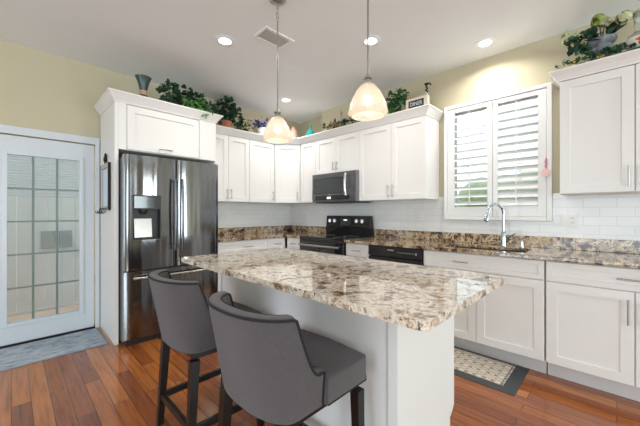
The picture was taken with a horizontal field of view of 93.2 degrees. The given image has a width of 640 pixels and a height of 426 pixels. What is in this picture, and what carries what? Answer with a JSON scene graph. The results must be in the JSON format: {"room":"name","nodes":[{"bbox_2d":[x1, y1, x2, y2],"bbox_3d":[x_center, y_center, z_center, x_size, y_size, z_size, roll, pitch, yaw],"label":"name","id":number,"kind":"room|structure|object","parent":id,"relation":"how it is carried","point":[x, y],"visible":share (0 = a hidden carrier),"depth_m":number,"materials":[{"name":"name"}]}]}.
{"room":"kitchen","nodes":[
{"label":"kitchen","id":0,"kind":"room"},
{"bbox_2d":[0,40,299,323],"bbox_3d":[-2.927,-0.168,2.807,0.158,2.795,7.210,0,0,44],"label":"wall","id":1,"kind":"structure","parent":0,"point":[39,90],"depth_m":3.09,"materials":[{"name":"paint"}]},
{"bbox_2d":[0,124,99,348],"bbox_3d":[-2.717,0.217,2.975,0.122,2.026,0.884,0,0,44],"label":"door","id":2,"kind":"structure","parent":1,"relation":"in","point":[32,329],"depth_m":3.02,"materials":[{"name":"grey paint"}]},
{"bbox_2d":[216,133,248,202],"bbox_3d":[-1.314,-0.584,4.084,0.362,0.874,0.653,0,0,44],"label":"upper cabinet","id":3,"kind":"object","parent":1,"relation":"attached to","point":[232,153],"visible":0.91,"depth_m":4.03,"materials":[{"name":"white paint"}]},
{"bbox_2d":[218,225,290,234],"bbox_3d":[-1.082,0.265,4.559,0.022,0.102,1.662,0,0,44],"label":"backsplash","id":4,"kind":"structure","parent":1,"relation":"attached to","point":[259,229],"depth_m":4.60,"materials":[{"name":"stone"}]},
{"bbox_2d":[241,140,273,202],"bbox_3d":[-0.935,-0.584,4.470,0.362,0.874,0.422,0,0,44],"label":"upper cabinet","id":5,"kind":"object","parent":1,"relation":"attached to","point":[261,154],"visible":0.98,"depth_m":4.37,"materials":[{"name":"white paint"}]},
{"bbox_2d":[270,145,309,203],"bbox_3d":[-0.490,-0.584,4.753,0.602,0.874,0.598,0,0,44],"label":"upper cabinet","id":6,"kind":"object","parent":1,"relation":"attached to","point":[287,158],"visible":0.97,"depth_m":4.53,"materials":[{"name":"white paint"}]},
{"bbox_2d":[0,0,639,123],"bbox_3d":[-0.008,-1.615,-0.020,8.284,0.100,7.260,0,0,44],"label":"ceiling","id":7,"kind":"structure","parent":0,"point":[325,65],"depth_m":2.69,"materials":[{"name":"paint"}]},
{"bbox_2d":[214,35,235,46],"bbox_3d":[-0.865,-1.561,2.757,0.184,0.006,0.184,0,0,44],"label":"recessed light","id":8,"kind":"object","parent":7,"relation":"in","point":[223,40],"visible":1,"depth_m":2.75,"materials":[{"name":"paint"}]},
{"bbox_2d":[253,26,293,49],"bbox_3d":[-0.413,-1.559,2.713,0.204,0.012,0.310,0,0,44],"label":"ceiling vent","id":9,"kind":"object","parent":7,"relation":"in","point":[268,35],"visible":0.99,"depth_m":2.70,"materials":[{"name":"white metal"}]},
{"bbox_2d":[263,0,291,143],"bbox_3d":[-0.310,-1.044,2.216,0.218,1.040,0.218,0,0,44],"label":"pendant light","id":10,"kind":"object","parent":7,"relation":"hanging from","point":[277,131],"visible":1,"depth_m":2.17,"materials":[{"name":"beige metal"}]},
{"bbox_2d":[279,97,292,102],"bbox_3d":[-0.471,-1.561,4.200,0.184,0.006,0.184,0,0,44],"label":"recessed light","id":11,"kind":"object","parent":7,"relation":"in","point":[284,99],"visible":1,"depth_m":4.18,"materials":[{"name":"paint"}]},
{"bbox_2d":[348,0,387,120],"bbox_3d":[0.261,-1.044,1.649,0.218,1.040,0.218,0,0,44],"label":"pendant light","id":12,"kind":"object","parent":7,"relation":"hanging from","point":[368,103],"visible":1,"depth_m":1.59,"materials":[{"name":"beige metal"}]},
{"bbox_2d":[361,35,380,46],"bbox_3d":[0.464,-1.561,2.757,0.184,0.006,0.184,0,0,44],"label":"recessed light","id":13,"kind":"object","parent":7,"relation":"in","point":[374,40],"visible":0.88,"depth_m":2.75,"materials":[{"name":"paint"}]},
{"bbox_2d":[474,37,495,48],"bbox_3d":[1.521,-1.561,2.790,0.184,0.006,0.184,0,0,44],"label":"recessed light","id":14,"kind":"object","parent":7,"relation":"in","point":[485,42],"visible":1,"depth_m":2.78,"materials":[{"name":"paint"}]},
{"bbox_2d":[0,327,639,425],"bbox_3d":[0.002,1.280,0.005,8.004,0.100,7.010,0,0,44],"label":"floor","id":15,"kind":"structure","parent":0,"point":[110,384],"depth_m":2.02,"materials":[{"name":"brown wood"}]},
{"bbox_2d":[0,328,108,371],"bbox_3d":[-2.727,1.225,2.464,0.544,0.008,1.576,0,0,44],"label":"entry rug","id":16,"kind":"object","parent":15,"relation":"on","point":[16,356],"visible":1,"depth_m":2.72,"materials":[{"name":"grey fabric"}]},
{"bbox_2d":[94,87,222,344],"bbox_3d":[-1.769,0.052,3.371,0.717,2.356,1.115,0,0,44],"label":"tall cabinet","id":17,"kind":"object","parent":15,"relation":"on","point":[130,123],"visible":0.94,"depth_m":3.05,"materials":[{"name":"white paint"}]},
{"bbox_2d":[95,153,110,213],"bbox_3d":[-2.165,-0.291,3.012,0.370,0.609,0.072,0,0,44],"label":"mirror","id":18,"kind":"object","parent":17,"relation":"attached to","point":[105,169],"visible":1,"depth_m":3.01,"materials":[{"name":"brown wood"}]},
{"bbox_2d":[135,74,151,96],"bbox_3d":[-1.748,-1.227,2.995,0.148,0.223,0.148,0,0,44],"label":"vase","id":19,"kind":"object","parent":17,"relation":"on","point":[143,81],"visible":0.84,"depth_m":2.96,"materials":[{"name":"teal ceramic"}]},
{"bbox_2d":[155,78,218,117],"bbox_3d":[-1.452,-1.245,3.375,0.305,0.395,0.681,0,0,44],"label":"ivy","id":20,"kind":"object","parent":17,"relation":"on","point":[176,98],"visible":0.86,"depth_m":3.33,"materials":[{"name":"green plant"}]},
{"bbox_2d":[118,154,217,346],"bbox_3d":[-1.697,0.346,3.302,0.853,1.768,0.908,0,0,44],"label":"refrigerator","id":21,"kind":"object","parent":15,"relation":"on","point":[168,208],"visible":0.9,"depth_m":2.93,"materials":[{"name":"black metal"}]},
{"bbox_2d":[147,269,263,425],"bbox_3d":[-0.665,0.779,1.735,0.498,0.902,0.552,0,0,44],"label":"bar stool","id":22,"kind":"object","parent":15,"relation":"on","point":[181,306],"visible":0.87,"depth_m":1.50,"materials":[{"name":"grey fabric"}]},
{"bbox_2d":[218,239,266,291],"bbox_3d":[-1.176,0.789,4.018,0.642,0.882,0.755,0,0,44],"label":"base cabinet","id":23,"kind":"object","parent":15,"relation":"on","point":[242,245],"visible":0.22,"depth_m":3.80,"materials":[{"name":"white paint"}]},
{"bbox_2d":[218,225,325,241],"bbox_3d":[-0.746,0.280,4.247,0.938,0.132,1.686,0,0,44],"label":"countertop","id":24,"kind":"structure","parent":23,"relation":"on","point":[292,231],"depth_m":4.53,"materials":[{"name":"brown stone"}]},
{"bbox_2d":[267,237,284,247],"bbox_3d":[-0.799,0.789,4.402,0.642,0.882,0.316,0,0,44],"label":"base cabinet","id":25,"kind":"object","parent":15,"relation":"on","point":[271,242],"visible":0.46,"depth_m":4.20,"materials":[{"name":"white paint"}]},
{"bbox_2d":[206,291,366,425],"bbox_3d":[-0.155,0.779,1.235,0.498,0.902,0.552,0,0,44],"label":"bar stool","id":26,"kind":"object","parent":15,"relation":"on","point":[280,372],"visible":1,"depth_m":1.02,"materials":[{"name":"grey fabric"}]},
{"bbox_2d":[287,237,299,249],"bbox_3d":[-0.169,0.789,4.407,0.320,0.882,0.642,0,0,44],"label":"base cabinet","id":27,"kind":"object","parent":15,"relation":"on","point":[292,243],"visible":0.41,"depth_m":4.21,"materials":[{"name":"white paint"}]},
{"bbox_2d":[298,215,373,255],"bbox_3d":[0.199,0.635,3.994,0.760,1.190,0.698,0,0,44],"label":"range","id":28,"kind":"object","parent":15,"relation":"on","point":[339,228],"visible":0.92,"depth_m":3.95,"materials":[{"name":"black metal"}]},
{"bbox_2d":[300,234,373,240],"bbox_3d":[0.220,0.321,4.014,0.760,0.026,0.640,0,0,44],"label":"cooktop","id":29,"kind":"object","parent":28,"relation":"in","point":[318,237],"depth_m":3.91,"materials":[{"name":"black glass"}]},
{"bbox_2d":[220,273,453,425],"bbox_3d":[-0.008,0.788,1.958,1.486,0.883,0.595,0,0,44],"label":"kitchen island","id":30,"kind":"object","parent":15,"relation":"on","point":[410,372],"visible":0.31,"depth_m":1.42,"materials":[{"name":"white paint"}]},
{"bbox_2d":[181,247,504,330],"bbox_3d":[-0.032,0.331,1.821,1.812,0.030,0.883,0,0,44],"label":"countertop","id":31,"kind":"structure","parent":30,"relation":"on","point":[416,297],"depth_m":1.39,"materials":[{"name":"beige stone"}]},
{"bbox_2d":[346,243,368,258],"bbox_3d":[0.622,0.789,3.632,0.334,0.882,0.642,0,0,44],"label":"base cabinet","id":32,"kind":"object","parent":15,"relation":"on","point":[352,249],"visible":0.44,"depth_m":3.43,"materials":[{"name":"white paint"}]},
{"bbox_2d":[368,245,423,265],"bbox_3d":[0.951,0.790,3.289,0.608,0.880,0.601,0,0,44],"label":"dishwasher","id":33,"kind":"object","parent":15,"relation":"on","point":[377,252],"visible":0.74,"depth_m":3.05,"materials":[{"name":"black metal"}]},
{"bbox_2d":[424,249,547,373],"bbox_3d":[1.515,0.789,2.756,0.933,0.882,0.642,0,0,44],"label":"base cabinet","id":34,"kind":"object","parent":15,"relation":"on","point":[508,324],"visible":0.66,"depth_m":2.42,"materials":[{"name":"white paint"}]},
{"bbox_2d":[454,346,528,395],"bbox_3d":[1.142,1.220,2.522,0.920,0.018,0.490,0,0,44],"label":"floor mat","id":35,"kind":"object","parent":15,"relation":"on","point":[505,377],"visible":0.54,"depth_m":2.32,"materials":[{"name":"beige fabric"}]},
{"bbox_2d":[546,260,639,401],"bbox_3d":[2.178,0.789,2.106,0.913,0.882,0.642,0,0,44],"label":"base cabinet","id":36,"kind":"object","parent":15,"relation":"on","point":[593,311],"visible":0.98,"depth_m":2.05,"materials":[{"name":"white paint"}]},
{"bbox_2d":[344,229,639,268],"bbox_3d":[1.526,0.280,2.750,2.871,0.132,0.643,0,0,44],"label":"countertop","id":37,"kind":"structure","parent":36,"relation":"on","point":[605,252],"depth_m":2.65,"materials":[{"name":"brown stone"}]},
{"bbox_2d":[456,247,524,252],"bbox_3d":[1.504,0.441,2.741,0.674,0.189,0.384,0,0,44],"label":"sink","id":38,"kind":"object","parent":37,"relation":"in","point":[456,247],"visible":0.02,"depth_m":2.87,"materials":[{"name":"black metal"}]},
{"bbox_2d":[483,203,515,246],"bbox_3d":[1.647,0.113,2.818,0.274,0.405,0.120,0,0,5],"label":"faucet","id":39,"kind":"object","parent":37,"relation":"on","point":[486,218],"visible":1,"depth_m":2.82,"materials":[{"name":"silver metal"}]},
{"bbox_2d":[519,238,524,247],"bbox_3d":[1.817,0.271,2.732,0.044,0.089,0.069,0,0,44],"label":"soap dispenser","id":40,"kind":"object","parent":37,"relation":"on","point":[521,242],"visible":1,"depth_m":2.73,"materials":[{"name":"silver metal"}]},
{"bbox_2d":[291,8,639,240],"bbox_3d":[2.389,-0.168,2.532,8.134,2.795,0.258,0,0,44],"label":"wall","id":41,"kind":"structure","parent":0,"point":[604,216],"depth_m":2.94,"materials":[{"name":"paint"}]},
{"bbox_2d":[301,141,315,202],"bbox_3d":[-0.073,-0.584,4.516,0.313,0.874,0.362,0,0,44],"label":"upper cabinet","id":42,"kind":"object","parent":41,"relation":"attached to","point":[308,150],"visible":0.31,"depth_m":4.44,"materials":[{"name":"white paint"}]},
{"bbox_2d":[291,225,325,232],"bbox_3d":[-0.165,0.265,4.840,0.938,0.102,0.022,0,0,44],"label":"backsplash","id":43,"kind":"structure","parent":41,"relation":"attached to","point":[312,229],"depth_m":4.83,"materials":[{"name":"stone"}]},
{"bbox_2d":[316,131,358,174],"bbox_3d":[0.312,-0.776,4.139,0.760,0.488,0.362,0,0,44],"label":"upper cabinet","id":44,"kind":"object","parent":41,"relation":"attached to","point":[340,153],"visible":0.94,"depth_m":4.00,"materials":[{"name":"white paint"}]},
{"bbox_2d":[312,170,373,203],"bbox_3d":[0.273,-0.327,4.084,0.755,0.394,0.475,0,0,44],"label":"microwave","id":45,"kind":"object","parent":44,"relation":"attached to","point":[337,187],"visible":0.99,"depth_m":3.93,"materials":[{"name":"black metal"}]},
{"bbox_2d":[359,115,438,201],"bbox_3d":[0.896,-0.584,3.566,0.871,0.874,0.362,0,0,44],"label":"upper cabinet","id":46,"kind":"object","parent":41,"relation":"attached to","point":[399,161],"visible":1,"depth_m":3.38,"materials":[{"name":"white paint"}]},
{"bbox_2d":[216,104,443,144],"bbox_3d":[-0.125,-1.065,3.686,2.621,0.086,1.626,0,0,44],"label":"crown molding","id":47,"kind":"structure","parent":46,"relation":"on","point":[429,110],"depth_m":3.82,"materials":[{"name":"white paint"}]},
{"bbox_2d":[218,120,231,126],"bbox_3d":[-1.277,-1.158,4.068,0.184,0.125,0.184,0,0,44],"label":"pot","id":48,"kind":"object","parent":47,"relation":"on","point":[227,123],"depth_m":4.00,"materials":[{"name":"ceramic"}]},
{"bbox_2d":[211,96,248,130],"bbox_3d":[-1.230,-1.317,4.113,0.312,0.517,0.548,0,0,44],"label":"ivy","id":49,"kind":"object","parent":47,"relation":"on","point":[226,121],"visible":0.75,"depth_m":4.06,"materials":[{"name":"plant"}]},
{"bbox_2d":[247,118,267,134],"bbox_3d":[-0.883,-1.253,4.462,0.316,0.315,0.470,0,0,26],"label":"flower pot","id":50,"kind":"object","parent":47,"relation":"on","point":[261,126],"visible":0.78,"depth_m":4.41,"materials":[{"name":"white ceramic"}]},
{"bbox_2d":[290,127,297,137],"bbox_3d":[-0.421,-1.221,4.755,0.139,0.251,0.139,0,0,44],"label":"vase","id":51,"kind":"object","parent":47,"relation":"on","point":[293,131],"visible":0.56,"depth_m":4.70,"materials":[{"name":"pink ceramic"}]},
{"bbox_2d":[306,125,314,135],"bbox_3d":[-0.136,-1.191,4.475,0.152,0.190,0.152,0,0,44],"label":"vase","id":52,"kind":"object","parent":47,"relation":"on","point":[310,131],"visible":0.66,"depth_m":4.42,"materials":[{"name":"teal glass"}]},
{"bbox_2d":[322,117,359,129],"bbox_3d":[0.394,-1.180,3.819,0.947,0.132,0.141,0,0,44],"label":"garland","id":53,"kind":"object","parent":47,"relation":"on","point":[344,121],"visible":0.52,"depth_m":3.95,"materials":[{"name":"green plant"}]},
{"bbox_2d":[386,88,409,113],"bbox_3d":[0.834,-1.249,3.542,0.450,0.342,0.232,0,0,44],"label":"ivy","id":54,"kind":"object","parent":47,"relation":"on","point":[401,99],"visible":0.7,"depth_m":3.47,"materials":[{"name":"plant"}]},
{"bbox_2d":[406,94,428,108],"bbox_3d":[1.055,-1.170,3.283,0.250,0.148,0.055,0,0,44],"label":"chalkboard sign","id":55,"kind":"object","parent":47,"relation":"on","point":[422,100],"visible":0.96,"depth_m":3.25,"materials":[{"name":"brown wood"}]},
{"bbox_2d":[424,82,430,94],"bbox_3d":[1.171,-1.262,3.320,0.104,0.332,0.098,0,0,44],"label":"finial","id":56,"kind":"object","parent":47,"relation":"on","point":[425,84],"visible":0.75,"depth_m":3.31,"materials":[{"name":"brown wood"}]},
{"bbox_2d":[417,211,422,220],"bbox_3d":[1.166,0.040,3.543,0.072,0.116,0.008,0,0,44],"label":"wall outlet","id":57,"kind":"object","parent":41,"relation":"attached to","point":[419,213],"visible":1,"depth_m":3.54,"materials":[{"name":"white plastic"}]},
{"bbox_2d":[444,82,551,220],"bbox_3d":[1.754,-0.537,3.045,0.944,1.223,0.175,0,0,44],"label":"window","id":58,"kind":"structure","parent":41,"relation":"in","point":[548,86],"depth_m":2.90,"materials":[{"name":"white wood"}]},
{"bbox_2d":[448,100,492,215],"bbox_3d":[1.550,-0.537,3.145,0.436,1.145,0.088,0,0,44],"label":"plantation shutter","id":59,"kind":"object","parent":58,"relation":"attached to","point":[453,210],"visible":0.94,"depth_m":3.13,"materials":[{"name":"white wood"}]},
{"bbox_2d":[493,88,546,216],"bbox_3d":[1.857,-0.537,2.835,0.428,1.145,0.075,0,0,44],"label":"plantation shutter","id":60,"kind":"object","parent":58,"relation":"attached to","point":[512,207],"visible":0.98,"depth_m":2.83,"materials":[{"name":"white wood"}]},
{"bbox_2d":[541,157,550,176],"bbox_3d":[1.998,-0.405,2.677,0.072,0.171,0.011,0,0,44],"label":"hanging ornament","id":61,"kind":"object","parent":58,"relation":"hanging from","point":[545,172],"visible":1,"depth_m":2.68,"materials":[{"name":"pink ceramic"}]},
{"bbox_2d":[374,229,639,253],"bbox_3d":[1.742,0.265,2.970,2.871,0.102,0.022,0,0,44],"label":"backsplash","id":62,"kind":"structure","parent":41,"relation":"attached to","point":[584,244],"depth_m":2.78,"materials":[{"name":"stone"}]},
{"bbox_2d":[561,213,577,226],"bbox_3d":[2.136,0.065,2.592,0.116,0.116,0.008,0,0,44],"label":"wall outlet","id":63,"kind":"object","parent":41,"relation":"attached to","point":[567,219],"visible":1,"depth_m":2.59,"materials":[{"name":"white plastic"}]},
{"bbox_2d":[549,48,639,89],"bbox_3d":[2.289,-1.072,2.187,0.974,0.078,0.388,0,0,44],"label":"crown molding","id":64,"kind":"structure","parent":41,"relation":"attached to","point":[632,57],"depth_m":2.22,"materials":[{"name":"white paint"}]},
{"bbox_2d":[560,10,632,61],"bbox_3d":[2.101,-1.302,2.322,0.412,0.412,0.217,0,0,44],"label":"hydrangea vase","id":65,"kind":"object","parent":64,"relation":"on","point":[575,42],"visible":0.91,"depth_m":2.28,"materials":[{"name":"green plant"}]},
{"bbox_2d":[584,34,618,61],"bbox_3d":[2.136,-1.203,2.296,0.205,0.215,0.205,0,0,44],"label":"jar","id":66,"kind":"object","parent":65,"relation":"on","point":[599,42],"depth_m":2.25,"materials":[{"name":"grey ceramic"}]},
{"bbox_2d":[554,41,639,68],"bbox_3d":[2.140,-1.164,2.107,0.109,0.095,0.824,0,0,-43],"label":"garland","id":67,"kind":"object","parent":64,"relation":"on","point":[591,54],"visible":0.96,"depth_m":2.19,"materials":[{"name":"green plant"}]},
{"bbox_2d":[626,10,639,50],"bbox_3d":[2.266,-1.268,2.161,0.118,0.345,0.118,0,0,44],"label":"glass bottle","id":68,"kind":"object","parent":64,"relation":"on","point":[635,37],"visible":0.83,"depth_m":2.15,"materials":[{"name":"glass"}]},
{"bbox_2d":[560,63,639,195],"bbox_3d":[2.286,-0.589,2.203,0.824,0.884,0.362,0,0,44],"label":"upper cabinet","id":69,"kind":"object","parent":41,"relation":"attached to","point":[600,112],"visible":1,"depth_m":2.23,"materials":[{"name":"white paint"}]},
{"label":"outside","id":70,"kind":"structure","parent":0,"visible":0},
{"bbox_3d":[4.859,1.405,6.383,14.000,0.050,8.800,0,0,44],"label":"lawn","id":71,"kind":"structure","parent":70,"visible":0},
{"bbox_2d":[457,171,537,206],"bbox_3d":[3.352,0.381,5.938,7.680,2.382,1.746,0,0,43],"label":"hedge","id":72,"kind":"object","parent":71,"relation":"on","point":[484,183],"visible":0.02,"depth_m":5.45,"materials":[{"name":"green plant"}]},
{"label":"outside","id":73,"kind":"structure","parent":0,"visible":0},
{"bbox_2d":[7,304,78,321],"bbox_3d":[-4.509,1.350,2.363,1.460,0.040,10.060,0,0,44],"label":"floor","id":74,"kind":"structure","parent":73,"point":[73,307],"depth_m":3.99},
{"bbox_2d":[7,155,78,316],"bbox_3d":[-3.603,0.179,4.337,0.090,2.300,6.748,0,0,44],"label":"door glass","id":75,"kind":"object","parent":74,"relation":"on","point":[19,208],"visible":0.09,"depth_m":4.10,"materials":[{"name":"clear glass"}]},
{"bbox_2d":[41,230,71,248],"bbox_3d":[-3.663,0.370,4.215,0.030,0.240,0.330,0,0,44],"label":"utility box","id":76,"kind":"object","parent":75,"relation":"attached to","point":[48,238],"visible":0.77,"depth_m":4.18,"materials":[{"name":"grey plastic"}]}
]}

